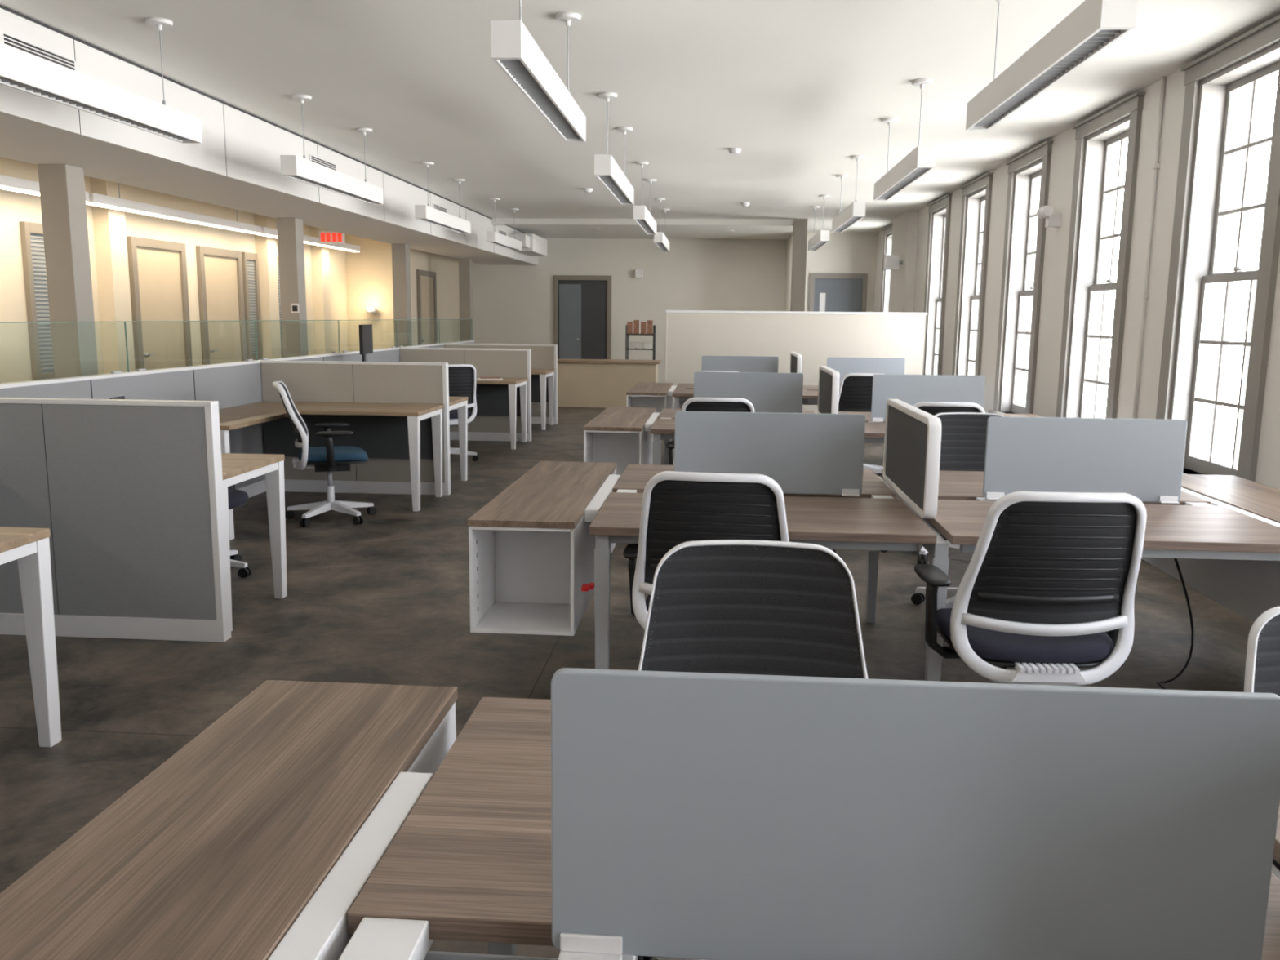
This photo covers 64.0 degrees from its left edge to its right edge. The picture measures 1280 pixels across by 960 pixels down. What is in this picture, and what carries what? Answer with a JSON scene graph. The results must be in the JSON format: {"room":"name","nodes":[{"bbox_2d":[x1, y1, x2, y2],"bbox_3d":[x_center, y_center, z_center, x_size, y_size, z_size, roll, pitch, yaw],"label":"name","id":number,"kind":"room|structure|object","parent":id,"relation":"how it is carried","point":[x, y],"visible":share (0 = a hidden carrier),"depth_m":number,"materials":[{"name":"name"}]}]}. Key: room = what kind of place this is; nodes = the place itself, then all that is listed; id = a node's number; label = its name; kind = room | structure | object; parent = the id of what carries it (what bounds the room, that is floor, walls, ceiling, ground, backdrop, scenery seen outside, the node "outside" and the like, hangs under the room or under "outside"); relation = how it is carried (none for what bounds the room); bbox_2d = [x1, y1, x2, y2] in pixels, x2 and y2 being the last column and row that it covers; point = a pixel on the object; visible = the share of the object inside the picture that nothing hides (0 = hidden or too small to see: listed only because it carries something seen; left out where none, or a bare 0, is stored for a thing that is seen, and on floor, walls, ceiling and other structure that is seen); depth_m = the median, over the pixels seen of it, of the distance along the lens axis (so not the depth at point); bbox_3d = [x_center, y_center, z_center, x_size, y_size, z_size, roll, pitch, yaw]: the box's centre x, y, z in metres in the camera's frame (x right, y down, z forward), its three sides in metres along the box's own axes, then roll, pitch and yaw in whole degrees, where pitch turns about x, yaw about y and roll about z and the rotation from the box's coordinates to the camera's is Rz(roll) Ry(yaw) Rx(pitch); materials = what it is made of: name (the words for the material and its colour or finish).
{"room":"open-plan office","nodes":[
{"label":"open-plan office","id":0,"kind":"room"},
{"bbox_2d":[0,156,459,383],"bbox_3d":[-5.105,-1.526,9.093,1.200,2.950,24.000,1,9,4],"label":"wall","id":1,"kind":"structure","parent":0,"point":[360,281],"depth_m":12.09,"materials":[{"name":"beige paint"}]},
{"bbox_2d":[19,221,54,380],"bbox_3d":[-5.316,-1.201,9.390,0.050,2.210,0.770,1,9,4],"label":"window","id":2,"kind":"structure","parent":1,"relation":"in","point":[31,233],"depth_m":9.04,"materials":[{"name":"paint"}]},
{"bbox_2d":[89,177,135,373],"bbox_3d":[-5.195,-1.610,10.153,0.160,2.780,0.280,1,9,4],"label":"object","id":3,"kind":"structure","parent":1,"relation":"attached to","point":[108,224],"depth_m":10.02,"materials":[{"name":"beige paint"}]},
{"bbox_2d":[126,235,192,369],"bbox_3d":[-5.174,-1.478,11.137,0.060,2.210,1.080,1,9,4],"label":"door","id":4,"kind":"structure","parent":1,"relation":"in","point":[158,279],"depth_m":11.03,"materials":[{"name":"paint"}]},
{"bbox_2d":[195,245,246,364],"bbox_3d":[-5.068,-1.694,12.501,0.060,2.210,1.050,1,9,4],"label":"door","id":5,"kind":"structure","parent":1,"relation":"in","point":[220,271],"depth_m":12.40,"materials":[{"name":"paint"}]},
{"bbox_2d":[241,251,262,359],"bbox_3d":[-5.012,-1.818,13.280,0.050,2.210,0.370,1,9,4],"label":"window","id":6,"kind":"structure","parent":1,"relation":"in","point":[250,260],"depth_m":13.21,"materials":[{"name":"paint"}]},
{"bbox_2d":[253,213,281,359],"bbox_3d":[-4.925,-2.156,13.600,0.160,2.780,0.280,1,9,4],"label":"trim","id":7,"kind":"structure","parent":1,"relation":"attached to","point":[265,246],"depth_m":13.46,"materials":[{"name":"beige paint"}]},
{"bbox_2d":[276,256,283,357],"bbox_3d":[-4.941,-1.962,14.191,0.050,2.210,0.720,1,9,4],"label":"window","id":8,"kind":"structure","parent":1,"relation":"in","point":[277,262],"depth_m":14.06,"materials":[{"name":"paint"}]},
{"bbox_2d":[310,226,332,354],"bbox_3d":[-4.783,-2.445,15.422,0.160,2.780,0.280,1,9,4],"label":"trim","id":9,"kind":"structure","parent":1,"relation":"attached to","point":[319,255],"depth_m":15.28,"materials":[{"name":"beige paint"}]},
{"bbox_2d":[303,235,359,252],"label":"light","id":10,"kind":"object","parent":1,"relation":"hanging from","point":[310,240],"depth_m":14.98,"materials":[{"name":"beige"}]},
{"bbox_2d":[416,269,437,345],"bbox_3d":[-3.769,-2.592,18.213,0.060,2.210,1.080,1,9,4],"label":"door","id":11,"kind":"structure","parent":1,"relation":"in","point":[426,284],"depth_m":18.12,"materials":[{"name":"paint"}]},
{"bbox_2d":[0,407,1253,959],"bbox_3d":[-0.995,0.143,8.885,9.500,0.200,24.300,1,9,4],"label":"floor","id":12,"kind":"structure","parent":0,"point":[384,598],"depth_m":4.54,"materials":[{"name":"concrete"}]},
{"bbox_2d":[0,526,62,747],"bbox_3d":[-2.728,0.572,3.094,1.495,0.742,0.815,1,9,4],"label":"desk","id":13,"kind":"object","parent":12,"relation":"on","point":[30,546],"visible":1,"depth_m":3.38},
{"bbox_2d":[37,164,97,378],"bbox_3d":[-3.975,-0.949,7.198,0.220,2.430,0.220,1,9,4],"label":"column","id":14,"kind":"structure","parent":12,"relation":"on","point":[61,186],"depth_m":7.05,"materials":[{"name":"paint"}]},
{"bbox_2d":[0,397,231,642],"bbox_3d":[-2.604,0.173,4.567,1.525,1.070,0.070,1,9,4],"label":"wall","id":15,"kind":"structure","parent":12,"relation":"on","point":[129,493],"depth_m":4.51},
{"bbox_2d":[0,340,474,497],"bbox_3d":[-3.098,-0.459,8.495,0.086,1.070,14.404,1,9,4],"label":"cubicle partition","id":16,"kind":"object","parent":12,"relation":"on","point":[235,384],"visible":0.23,"depth_m":7.37,"materials":[{"name":"grey fabric"}]},
{"bbox_2d":[0,321,128,373],"bbox_3d":[-3.314,-0.700,5.579,0.024,0.320,1.823,1,9,4],"label":"glass screen","id":17,"kind":"object","parent":16,"relation":"on","point":[125,325],"visible":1,"depth_m":6.33,"materials":[{"name":"clear glass"}]},
{"bbox_2d":[125,320,257,371],"bbox_3d":[-3.174,-0.986,7.380,0.024,0.320,1.823,1,9,4],"label":"glass screen","id":18,"kind":"object","parent":16,"relation":"on","point":[246,360],"visible":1,"depth_m":7.39,"materials":[{"name":"clear glass"}]},
{"bbox_2d":[261,320,340,359],"bbox_3d":[-3.033,-1.271,9.183,0.024,0.320,1.823,1,9,4],"label":"glass screen","id":19,"kind":"object","parent":16,"relation":"on","point":[262,358],"visible":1,"depth_m":9.46,"materials":[{"name":"clear glass"}]},
{"bbox_2d":[227,484,251,577],"bbox_3d":[-2.503,0.081,5.660,0.672,0.910,0.655,5,10,24],"label":"office chair","id":20,"kind":"object","parent":12,"relation":"on","point":[236,498],"visible":0.09,"depth_m":5.67,"materials":[{"name":"black"}]},
{"bbox_2d":[221,453,287,631],"bbox_3d":[-2.538,0.187,5.521,1.495,0.742,1.805,1,9,4],"label":"desk","id":21,"kind":"object","parent":12,"relation":"on","point":[237,468],"visible":0.25,"depth_m":5.17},
{"bbox_2d":[276,217,308,357],"bbox_3d":[-3.684,-1.541,10.930,0.220,2.430,0.220,1,9,4],"label":"column","id":22,"kind":"structure","parent":12,"relation":"on","point":[290,230],"depth_m":10.77,"materials":[{"name":"paint"}]},
{"bbox_2d":[272,381,376,527],"bbox_3d":[-2.220,-0.204,7.245,0.673,0.978,0.655,-2,9,-17],"label":"office chair","id":23,"kind":"object","parent":12,"relation":"on","point":[330,458],"visible":1,"depth_m":7.14,"materials":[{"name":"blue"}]},
{"bbox_2d":[218,401,444,540],"bbox_3d":[-2.389,-0.115,7.427,1.495,0.742,1.825,1,9,4],"label":"desk","id":24,"kind":"object","parent":12,"relation":"on","point":[413,432],"visible":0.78,"depth_m":8.21,"materials":[{"name":"beige laminate"}]},
{"bbox_2d":[260,360,450,495],"bbox_3d":[-2.309,-0.426,8.339,1.525,1.070,0.070,1,9,4],"label":"wall","id":25,"kind":"structure","parent":12,"relation":"on","point":[313,381],"depth_m":8.28,"materials":[{"name":"fabric"}]},
{"bbox_2d":[391,243,412,346],"bbox_3d":[-3.393,-2.132,14.652,0.220,2.430,0.220,1,9,4],"label":"column","id":26,"kind":"structure","parent":12,"relation":"on","point":[400,251],"depth_m":14.49,"materials":[{"name":"paint"}]},
{"bbox_2d":[448,396,468,480],"bbox_3d":[-2.243,-0.413,9.303,1.495,0.742,1.825,1,9,4],"label":"desk","id":27,"kind":"object","parent":12,"relation":"on","point":[460,403],"visible":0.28,"depth_m":8.98,"materials":[{"name":"metal"}]},
{"bbox_2d":[359,324,373,361],"bbox_3d":[-2.643,-1.198,9.918,0.240,0.608,0.440,0,9,-3],"label":"computer monitor","id":28,"kind":"object","parent":27,"relation":"on","point":[366,340],"visible":0.59,"depth_m":9.82,"materials":[{"name":"black plastic"}]},
{"bbox_2d":[448,364,479,464],"bbox_3d":[-1.941,-0.678,10.235,0.655,0.978,0.673,-5,10,-30],"label":"office chair","id":29,"kind":"object","parent":12,"relation":"on","point":[461,377],"visible":0.45,"depth_m":10.05,"materials":[{"name":"black"}]},
{"bbox_2d":[400,347,531,441],"bbox_3d":[-2.029,-0.996,11.933,1.525,1.070,0.070,1,9,4],"label":"cubicle partition","id":30,"kind":"structure","parent":12,"relation":"on","point":[487,362],"depth_m":11.85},
{"bbox_2d":[458,258,473,341],"bbox_3d":[-3.104,-2.717,18.345,0.220,2.430,0.220,1,9,4],"label":"column","id":31,"kind":"structure","parent":12,"relation":"on","point":[465,265],"depth_m":18.18,"materials":[{"name":"paint"}]},
{"bbox_2d":[467,377,528,449],"bbox_3d":[-2.108,-0.685,11.021,1.495,0.742,1.825,1,9,4],"label":"cubicle desk","id":32,"kind":"object","parent":12,"relation":"on","point":[508,397],"visible":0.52,"depth_m":11.82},
{"bbox_2d":[444,342,557,424],"bbox_3d":[-1.878,-1.300,13.853,1.525,1.070,0.070,1,9,4],"label":"wall","id":33,"kind":"structure","parent":12,"relation":"on","point":[542,356],"depth_m":13.75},
{"bbox_2d":[530,368,555,430],"bbox_3d":[-1.916,-1.077,13.488,1.495,0.742,0.715,1,9,4],"label":"desk","id":34,"kind":"object","parent":12,"relation":"on","point":[542,380],"visible":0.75,"depth_m":13.68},
{"bbox_2d":[557,358,661,408],"bbox_3d":[-0.511,-1.574,16.673,1.670,0.750,0.650,1,9,4],"label":"reception desk","id":35,"kind":"object","parent":12,"relation":"on","point":[581,383],"depth_m":16.40,"materials":[{"name":"beige laminate"}]},
{"bbox_2d":[625,320,655,359],"bbox_3d":[0.009,-2.254,18.936,0.524,1.390,0.363,1,9,4],"label":"rack","id":36,"kind":"object","parent":12,"relation":"on","point":[651,327],"visible":0.71,"depth_m":18.82,"materials":[{"name":"black metal"}]},
{"bbox_2d":[622,471,789,630],"bbox_3d":[0.260,0.414,3.522,0.655,0.978,0.673,2,9,8],"label":"office chair","id":37,"kind":"object","parent":12,"relation":"on","point":[677,508],"visible":0.49,"depth_m":3.21,"materials":[{"name":"black"}]},
{"bbox_2d":[666,397,755,465],"bbox_3d":[0.483,-0.056,6.486,0.655,0.978,0.673,1,9,4],"label":"office chair","id":38,"kind":"object","parent":12,"relation":"on","point":[693,404],"visible":0.21,"depth_m":6.12,"materials":[{"name":"black"}]},
{"bbox_2d":[667,383,818,458],"bbox_3d":[1.554,-0.535,10.309,2.516,0.742,1.510,1,9,4],"label":"desk","id":39,"kind":"object","parent":12,"relation":"on","point":[682,393],"visible":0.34,"depth_m":9.93,"materials":[{"name":"laminate"}]},
{"bbox_2d":[626,382,673,413],"bbox_3d":[0.116,-0.738,10.445,0.379,0.412,1.490,1,9,4],"label":"credenza","id":40,"kind":"object","parent":39,"relation":"attached to","point":[655,395],"visible":0.33,"depth_m":10.06,"materials":[{"name":"laminate"}]},
{"bbox_2d":[701,355,778,372],"bbox_3d":[0.999,-1.077,10.262,0.762,0.330,0.060,1,9,4],"label":"screen","id":41,"kind":"object","parent":39,"relation":"attached to","point":[725,363],"visible":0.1,"depth_m":10.24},
{"bbox_2d":[790,351,801,373],"bbox_3d":[1.546,-1.076,10.178,0.044,0.362,0.944,1,9,4],"label":"divider","id":42,"kind":"object","parent":39,"relation":"on","point":[795,357],"visible":0.47,"depth_m":10.00,"materials":[{"name":"fabric"}]},
{"bbox_2d":[826,356,905,385],"bbox_3d":[2.238,-1.050,10.169,0.762,0.330,0.060,1,9,4],"label":"screen","id":43,"kind":"object","parent":39,"relation":"attached to","point":[844,366],"visible":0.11,"depth_m":10.15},
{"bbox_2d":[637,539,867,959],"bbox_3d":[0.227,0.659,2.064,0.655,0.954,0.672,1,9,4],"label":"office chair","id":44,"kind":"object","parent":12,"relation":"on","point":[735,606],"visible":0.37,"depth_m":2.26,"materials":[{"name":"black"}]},
{"bbox_2d":[644,408,884,465],"bbox_3d":[1.315,-0.051,7.257,2.516,0.742,1.510,1,9,4],"label":"desk","id":45,"kind":"object","parent":12,"relation":"on","point":[662,424],"visible":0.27,"depth_m":6.74,"materials":[{"name":"laminate"}]},
{"bbox_2d":[583,407,655,475],"bbox_3d":[-0.123,-0.254,7.393,0.379,0.412,1.490,1,9,4],"label":"credenza","id":46,"kind":"object","parent":45,"relation":"attached to","point":[618,435],"visible":0.56,"depth_m":7.01,"materials":[{"name":"laminate"}]},
{"bbox_2d":[693,371,803,413],"bbox_3d":[0.760,-0.593,7.209,0.762,0.330,0.060,1,9,4],"label":"screen","id":47,"kind":"object","parent":45,"relation":"attached to","point":[767,392],"visible":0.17,"depth_m":7.19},
{"bbox_2d":[817,365,839,413],"bbox_3d":[1.307,-0.592,7.126,0.044,0.362,0.944,1,9,4],"label":"divider","id":48,"kind":"object","parent":45,"relation":"on","point":[828,378],"visible":0.75,"depth_m":6.96,"materials":[{"name":"fabric"}]},
{"bbox_2d":[871,373,985,422],"bbox_3d":[1.999,-0.566,7.117,0.762,0.330,0.060,1,9,4],"label":"screen","id":49,"kind":"object","parent":45,"relation":"attached to","point":[912,389],"visible":0.59,"depth_m":7.10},
{"bbox_2d":[995,413,1042,417],"bbox_3d":[2.774,-0.191,7.176,0.391,0.412,1.490,1,9,4],"label":"credenza","id":50,"kind":"object","parent":45,"relation":"attached to","point":[1004,415],"visible":0.02,"depth_m":7.76,"materials":[{"name":"laminate"}]},
{"bbox_2d":[267,697,1279,959],"bbox_3d":[0.838,0.917,1.151,2.516,0.742,1.510,1,9,4],"label":"desk","id":51,"kind":"object","parent":12,"relation":"on","point":[462,851],"visible":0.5,"depth_m":1.34,"materials":[{"name":"laminate"}]},
{"bbox_2d":[0,680,457,959],"bbox_3d":[-0.600,0.714,1.287,0.379,0.412,1.490,1,9,4],"label":"credenza","id":52,"kind":"object","parent":51,"relation":"attached to","point":[216,852],"visible":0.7,"depth_m":1.41,"materials":[{"name":"laminate"}]},
{"bbox_2d":[551,667,1279,959],"bbox_3d":[0.283,0.376,1.104,0.762,0.330,0.060,1,9,4],"label":"screen","id":53,"kind":"object","parent":51,"relation":"attached to","point":[695,815],"visible":1,"depth_m":1.09,"materials":[{"name":"fabric"}]},
{"bbox_2d":[665,310,927,413],"bbox_3d":[1.817,-1.226,12.154,3.040,1.530,0.080,1,9,4],"label":"wall","id":54,"kind":"structure","parent":12,"relation":"on","point":[690,335],"depth_m":12.06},
{"bbox_2d":[790,218,807,311],"bbox_3d":[2.453,-2.549,15.982,0.240,2.950,0.290,1,9,4],"label":"column","id":55,"kind":"structure","parent":12,"relation":"on","point":[798,254],"depth_m":15.74,"materials":[{"name":"paint"}]},
{"bbox_2d":[838,373,883,475],"bbox_3d":[2.014,-0.504,9.393,0.655,0.978,0.673,1,9,4],"label":"office chair","id":56,"kind":"object","parent":12,"relation":"on","point":[855,389],"visible":0.2,"depth_m":9.11,"materials":[{"name":"black"}]},
{"bbox_2d":[584,464,1279,681],"bbox_3d":[1.077,0.433,4.204,2.516,0.742,1.510,1,9,4],"label":"desk","id":57,"kind":"object","parent":12,"relation":"on","point":[1200,526],"visible":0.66,"depth_m":3.60,"materials":[{"name":"laminate"}]},
{"bbox_2d":[466,461,617,635],"bbox_3d":[-0.361,0.230,4.340,0.379,0.412,1.490,1,9,4],"label":"credenza","id":58,"kind":"object","parent":57,"relation":"attached to","point":[531,547],"visible":0.97,"depth_m":3.95,"materials":[{"name":"laminate"}]},
{"bbox_2d":[674,411,865,496],"bbox_3d":[0.521,-0.108,4.156,0.762,0.330,0.060,1,9,4],"label":"screen","id":59,"kind":"object","parent":57,"relation":"attached to","point":[804,453],"visible":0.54,"depth_m":4.14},
{"bbox_2d":[883,399,941,518],"bbox_3d":[1.069,-0.108,4.073,0.044,0.362,0.944,1,9,4],"label":"divider","id":60,"kind":"object","parent":57,"relation":"on","point":[913,435],"visible":1,"depth_m":3.90,"materials":[{"name":"fabric"}]},
{"bbox_2d":[982,416,1187,503],"bbox_3d":[1.761,-0.081,4.064,0.762,0.330,0.060,1,9,4],"label":"screen","id":61,"kind":"object","parent":57,"relation":"attached to","point":[1143,459],"visible":0.95,"depth_m":4.05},
{"bbox_2d":[1141,474,1279,622],"bbox_3d":[2.536,0.294,4.124,0.391,0.412,1.490,1,9,4],"label":"credenza","id":62,"kind":"object","parent":57,"relation":"attached to","point":[1249,588],"visible":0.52,"depth_m":4.12,"materials":[{"name":"laminate"}]},
{"bbox_2d":[880,401,985,564],"bbox_3d":[1.832,-0.015,6.316,0.655,0.978,0.673,2,9,9],"label":"office chair","id":63,"kind":"object","parent":12,"relation":"on","point":[933,408],"visible":0.1,"depth_m":5.95,"materials":[{"name":"black"}]},
{"bbox_2d":[911,412,1004,608],"bbox_3d":[1.678,0.186,5.044,0.655,0.978,0.673,1,9,2],"label":"office chair","id":64,"kind":"object","parent":12,"relation":"on","point":[963,434],"visible":0.23,"depth_m":5.25,"materials":[{"name":"black"}]},
{"bbox_2d":[914,491,1146,685],"bbox_3d":[1.213,0.470,3.233,0.655,0.978,0.672,1,9,1],"label":"office chair","id":65,"kind":"object","parent":12,"relation":"on","point":[1046,575],"visible":0.91,"depth_m":3.02,"materials":[{"name":"black"}]},
{"bbox_2d":[1156,558,1194,689],"bbox_3d":[2.115,0.546,3.982,0.152,0.595,0.069,6,10,28],"label":"power cable","id":66,"kind":"object","parent":12,"relation":"on","point":[1175,559],"visible":0.73,"depth_m":3.99,"materials":[{"name":"black plastic"}]},
{"bbox_2d":[1244,606,1279,870],"bbox_3d":[1.494,0.742,1.978,0.655,0.841,0.673,2,9,8],"label":"office chair","id":67,"kind":"object","parent":12,"relation":"on","point":[1262,670],"visible":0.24,"depth_m":2.19,"materials":[{"name":"black"}]},
{"bbox_2d":[0,0,1279,239],"bbox_3d":[-0.964,-2.967,8.389,9.500,0.200,24.300,1,9,4],"label":"ceiling","id":68,"kind":"structure","parent":0,"point":[803,88],"depth_m":6.65,"materials":[{"name":"paint"}]},
{"bbox_2d":[0,31,77,71],"bbox_3d":[-3.151,-2.230,5.376,0.020,0.080,0.620,1,9,4],"label":"ceiling vent","id":69,"kind":"object","parent":68,"relation":"in","point":[5,38],"visible":0.7,"depth_m":5.34,"materials":[{"name":"metal"}]},
{"bbox_2d":[0,174,89,203],"bbox_3d":[-5.110,-2.393,7.433,0.120,0.375,3.440,1,9,4],"label":"light","id":70,"kind":"object","parent":68,"relation":"hanging from","point":[6,183],"visible":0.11,"depth_m":8.26,"materials":[{"name":"beige"}]},
{"bbox_2d":[0,17,202,143],"bbox_3d":[-2.559,-2.015,4.760,0.132,0.570,1.830,1,9,4],"label":"linear pendant light","id":71,"kind":"object","parent":68,"relation":"hanging from","point":[21,70],"visible":1,"depth_m":4.76,"materials":[{"name":"silver metal"}]},
{"bbox_2d":[85,183,262,234],"bbox_3d":[-4.840,-2.940,10.880,0.120,0.375,3.440,1,9,4],"label":"light","id":72,"kind":"object","parent":68,"relation":"hanging from","point":[95,199],"visible":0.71,"depth_m":10.48,"materials":[{"name":"beige"}]},
{"bbox_2d":[255,218,277,238],"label":"light","id":73,"kind":"object","parent":68,"relation":"hanging from","point":[273,233],"depth_m":12.84,"materials":[{"name":"beige"}]},
{"bbox_2d":[0,4,537,265],"bbox_3d":[-4.131,-2.673,8.632,2.460,0.520,23.600,1,9,4],"label":"ceiling soffit","id":74,"kind":"structure","parent":68,"relation":"attached to","point":[236,165],"depth_m":7.52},
{"bbox_2d":[308,154,336,170],"bbox_3d":[-2.850,-2.840,9.217,0.020,0.080,0.620,1,9,4],"label":"ceiling vent","id":75,"kind":"object","parent":68,"relation":"in","point":[311,157],"visible":0.71,"depth_m":9.18,"materials":[{"name":"metal"}]},
{"bbox_2d":[280,93,383,204],"bbox_3d":[-2.319,-2.502,7.832,0.132,0.570,1.830,1,9,4],"label":"linear pendant light","id":76,"kind":"object","parent":68,"relation":"hanging from","point":[293,166],"visible":1,"depth_m":7.56,"materials":[{"name":"silver metal"}]},
{"bbox_2d":[319,230,344,244],"bbox_3d":[-3.946,-3.246,13.095,0.320,0.450,0.044,1,9,4],"label":"exit sign","id":77,"kind":"object","parent":68,"relation":"hanging from","point":[326,237],"visible":0.7,"depth_m":13.10,"materials":[{"name":"red"}]},
{"bbox_2d":[414,161,471,233],"bbox_3d":[-2.079,-2.990,10.905,0.132,0.570,1.830,1,9,4],"label":"linear pendant light","id":78,"kind":"object","parent":68,"relation":"hanging from","point":[425,213],"visible":1,"depth_m":10.64,"materials":[{"name":"silver metal"}]},
{"bbox_2d":[486,197,522,250],"bbox_3d":[-1.839,-3.477,13.977,0.132,0.570,1.830,1,9,4],"label":"linear pendant light","id":79,"kind":"object","parent":68,"relation":"hanging from","point":[495,237],"visible":1,"depth_m":13.62,"materials":[{"name":"silver metal"}]},
{"bbox_2d":[508,233,546,256],"bbox_3d":[-1.977,-4.191,18.226,0.338,0.300,1.900,1,9,4],"label":"air duct","id":80,"kind":"object","parent":68,"relation":"attached to","point":[533,245],"visible":0.77,"depth_m":17.83,"materials":[{"name":"metal"}]},
{"bbox_2d":[490,0,586,142],"bbox_3d":[-0.416,-1.968,4.600,0.132,0.570,1.830,1,9,4],"label":"linear pendant light","id":81,"kind":"object","parent":68,"relation":"hanging from","point":[514,50],"visible":1,"depth_m":4.27,"materials":[{"name":"silver metal"}]},
{"bbox_2d":[594,92,633,204],"bbox_3d":[-0.176,-2.455,7.672,0.132,0.570,1.830,1,9,4],"label":"linear pendant light","id":82,"kind":"object","parent":68,"relation":"hanging from","point":[606,170],"visible":1,"depth_m":7.19,"materials":[{"name":"silver metal"}]},
{"bbox_2d":[491,217,794,226],"bbox_3d":[0.024,-4.014,15.940,4.700,0.090,0.150,1,9,4],"label":"ceiling beam","id":83,"kind":"structure","parent":68,"relation":"attached to","point":[499,221],"depth_m":15.88,"materials":[{"name":"paint"}]},
{"bbox_2d":[633,161,656,234],"bbox_3d":[0.064,-2.942,10.745,0.132,0.570,1.830,1,9,4],"label":"linear pendant light","id":84,"kind":"object","parent":68,"relation":"hanging from","point":[642,217],"visible":1,"depth_m":10.28,"materials":[{"name":"silver metal"}]},
{"bbox_2d":[653,198,670,251],"bbox_3d":[0.304,-3.430,13.817,0.132,0.570,1.830,1,9,4],"label":"linear pendant light","id":85,"kind":"object","parent":68,"relation":"hanging from","point":[660,240],"visible":0.99,"depth_m":13.20,"materials":[{"name":"silver metal"}]},
{"bbox_2d":[807,195,830,250],"bbox_3d":[2.319,-3.326,13.290,0.132,0.570,1.830,1,9,4],"label":"linear pendant light","id":86,"kind":"object","parent":68,"relation":"hanging from","point":[821,237],"visible":1,"depth_m":12.82,"materials":[{"name":"silver metal"}]},
{"bbox_2d":[831,155,866,232],"bbox_3d":[2.080,-2.841,10.238,0.132,0.570,1.830,1,9,4],"label":"linear pendant light","id":87,"kind":"object","parent":68,"relation":"hanging from","point":[854,212],"visible":1,"depth_m":9.82,"materials":[{"name":"silver metal"}]},
{"bbox_2d":[873,78,936,200],"bbox_3d":[1.842,-2.357,7.185,0.132,0.570,1.830,1,9,4],"label":"linear pendant light","id":88,"kind":"object","parent":68,"relation":"hanging from","point":[920,161],"visible":1,"depth_m":6.79,"materials":[{"name":"silver metal"}]},
{"bbox_2d":[965,0,1137,130],"bbox_3d":[1.603,-1.873,4.132,0.132,0.570,1.830,1,9,4],"label":"linear pendant light","id":89,"kind":"object","parent":68,"relation":"hanging from","point":[1093,26],"visible":1,"depth_m":3.83,"materials":[{"name":"silver metal"}]},
{"bbox_2d":[457,232,877,382],"bbox_3d":[0.284,-3.137,19.537,7.920,2.950,2.100,1,9,4],"label":"wall","id":90,"kind":"structure","parent":0,"point":[514,304],"depth_m":20.07,"materials":[{"name":"paint"}]},
{"bbox_2d":[553,275,611,359],"bbox_3d":[-1.139,-2.912,20.293,1.140,2.240,0.100,1,9,4],"label":"door","id":91,"kind":"structure","parent":90,"relation":"in","point":[582,303],"depth_m":20.26,"materials":[{"name":"paint"}]},
{"bbox_2d":[808,273,867,311],"bbox_3d":[3.507,-2.546,18.287,1.000,2.240,0.050,1,9,4],"label":"door","id":92,"kind":"structure","parent":90,"relation":"in","point":[828,292],"depth_m":18.16,"materials":[{"name":"paint"}]},
{"bbox_2d":[873,69,1279,489],"bbox_3d":[3.447,-1.315,8.306,0.420,2.950,24.300,1,9,4],"label":"wall","id":93,"kind":"structure","parent":0,"point":[910,228],"depth_m":8.04,"materials":[{"name":"grey paint"}]},
{"bbox_2d":[880,224,892,312],"bbox_3d":[4.138,-2.852,16.640,0.350,2.475,1.230,1,9,4],"label":"window","id":94,"kind":"structure","parent":93,"relation":"in","point":[887,232],"depth_m":17.02,"materials":[{"name":"glass"}]},
{"bbox_2d":[883,254,902,270],"bbox_3d":[3.615,-3.101,14.598,0.260,0.200,0.125,1,9,4],"label":"wall sconce","id":95,"kind":"object","parent":93,"relation":"attached to","point":[891,262],"visible":1,"depth_m":14.54,"materials":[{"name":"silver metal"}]},
{"bbox_2d":[922,194,952,374],"bbox_3d":[3.851,-2.268,12.957,0.350,2.475,1.230,1,9,4],"label":"window","id":96,"kind":"structure","parent":93,"relation":"in","point":[940,211],"depth_m":13.31,"materials":[{"name":"glass"}]},
{"bbox_2d":[951,172,993,375],"bbox_3d":[3.707,-1.975,11.116,0.350,2.475,1.230,1,9,4],"label":"window","id":97,"kind":"structure","parent":93,"relation":"in","point":[976,194],"depth_m":11.46,"materials":[{"name":"glass"}]},
{"bbox_2d":[988,140,1053,413],"bbox_3d":[3.563,-1.683,9.275,0.350,2.475,1.230,1,9,4],"label":"window","id":98,"kind":"structure","parent":93,"relation":"in","point":[1028,172],"depth_m":9.61,"materials":[{"name":"glass"}]},
{"bbox_2d":[1035,205,1062,227],"bbox_3d":[3.308,-2.132,8.284,0.170,0.169,0.190,1,9,4],"label":"emergency light","id":99,"kind":"object","parent":93,"relation":"attached to","point":[1052,220],"visible":1,"depth_m":8.24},
{"bbox_2d":[1055,91,1145,418],"bbox_3d":[3.419,-1.391,7.433,0.350,2.475,1.230,1,9,4],"label":"window","id":100,"kind":"structure","parent":93,"relation":"in","point":[1100,139],"depth_m":7.75,"materials":[{"name":"glass"}]},
{"bbox_2d":[1130,75,1165,418],"bbox_3d":[3.227,-1.099,6.560,0.030,2.830,0.040,1,9,4],"label":"pipe","id":101,"kind":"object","parent":93,"relation":"attached to","point":[1156,165],"depth_m":6.49,"materials":[{"name":"metal"}]},
{"bbox_2d":[1155,13,1279,481],"bbox_3d":[3.275,-1.099,5.592,0.350,2.475,1.230,1,9,4],"label":"window","id":102,"kind":"structure","parent":93,"relation":"in","point":[1222,85],"depth_m":5.89,"materials":[{"name":"glass"}]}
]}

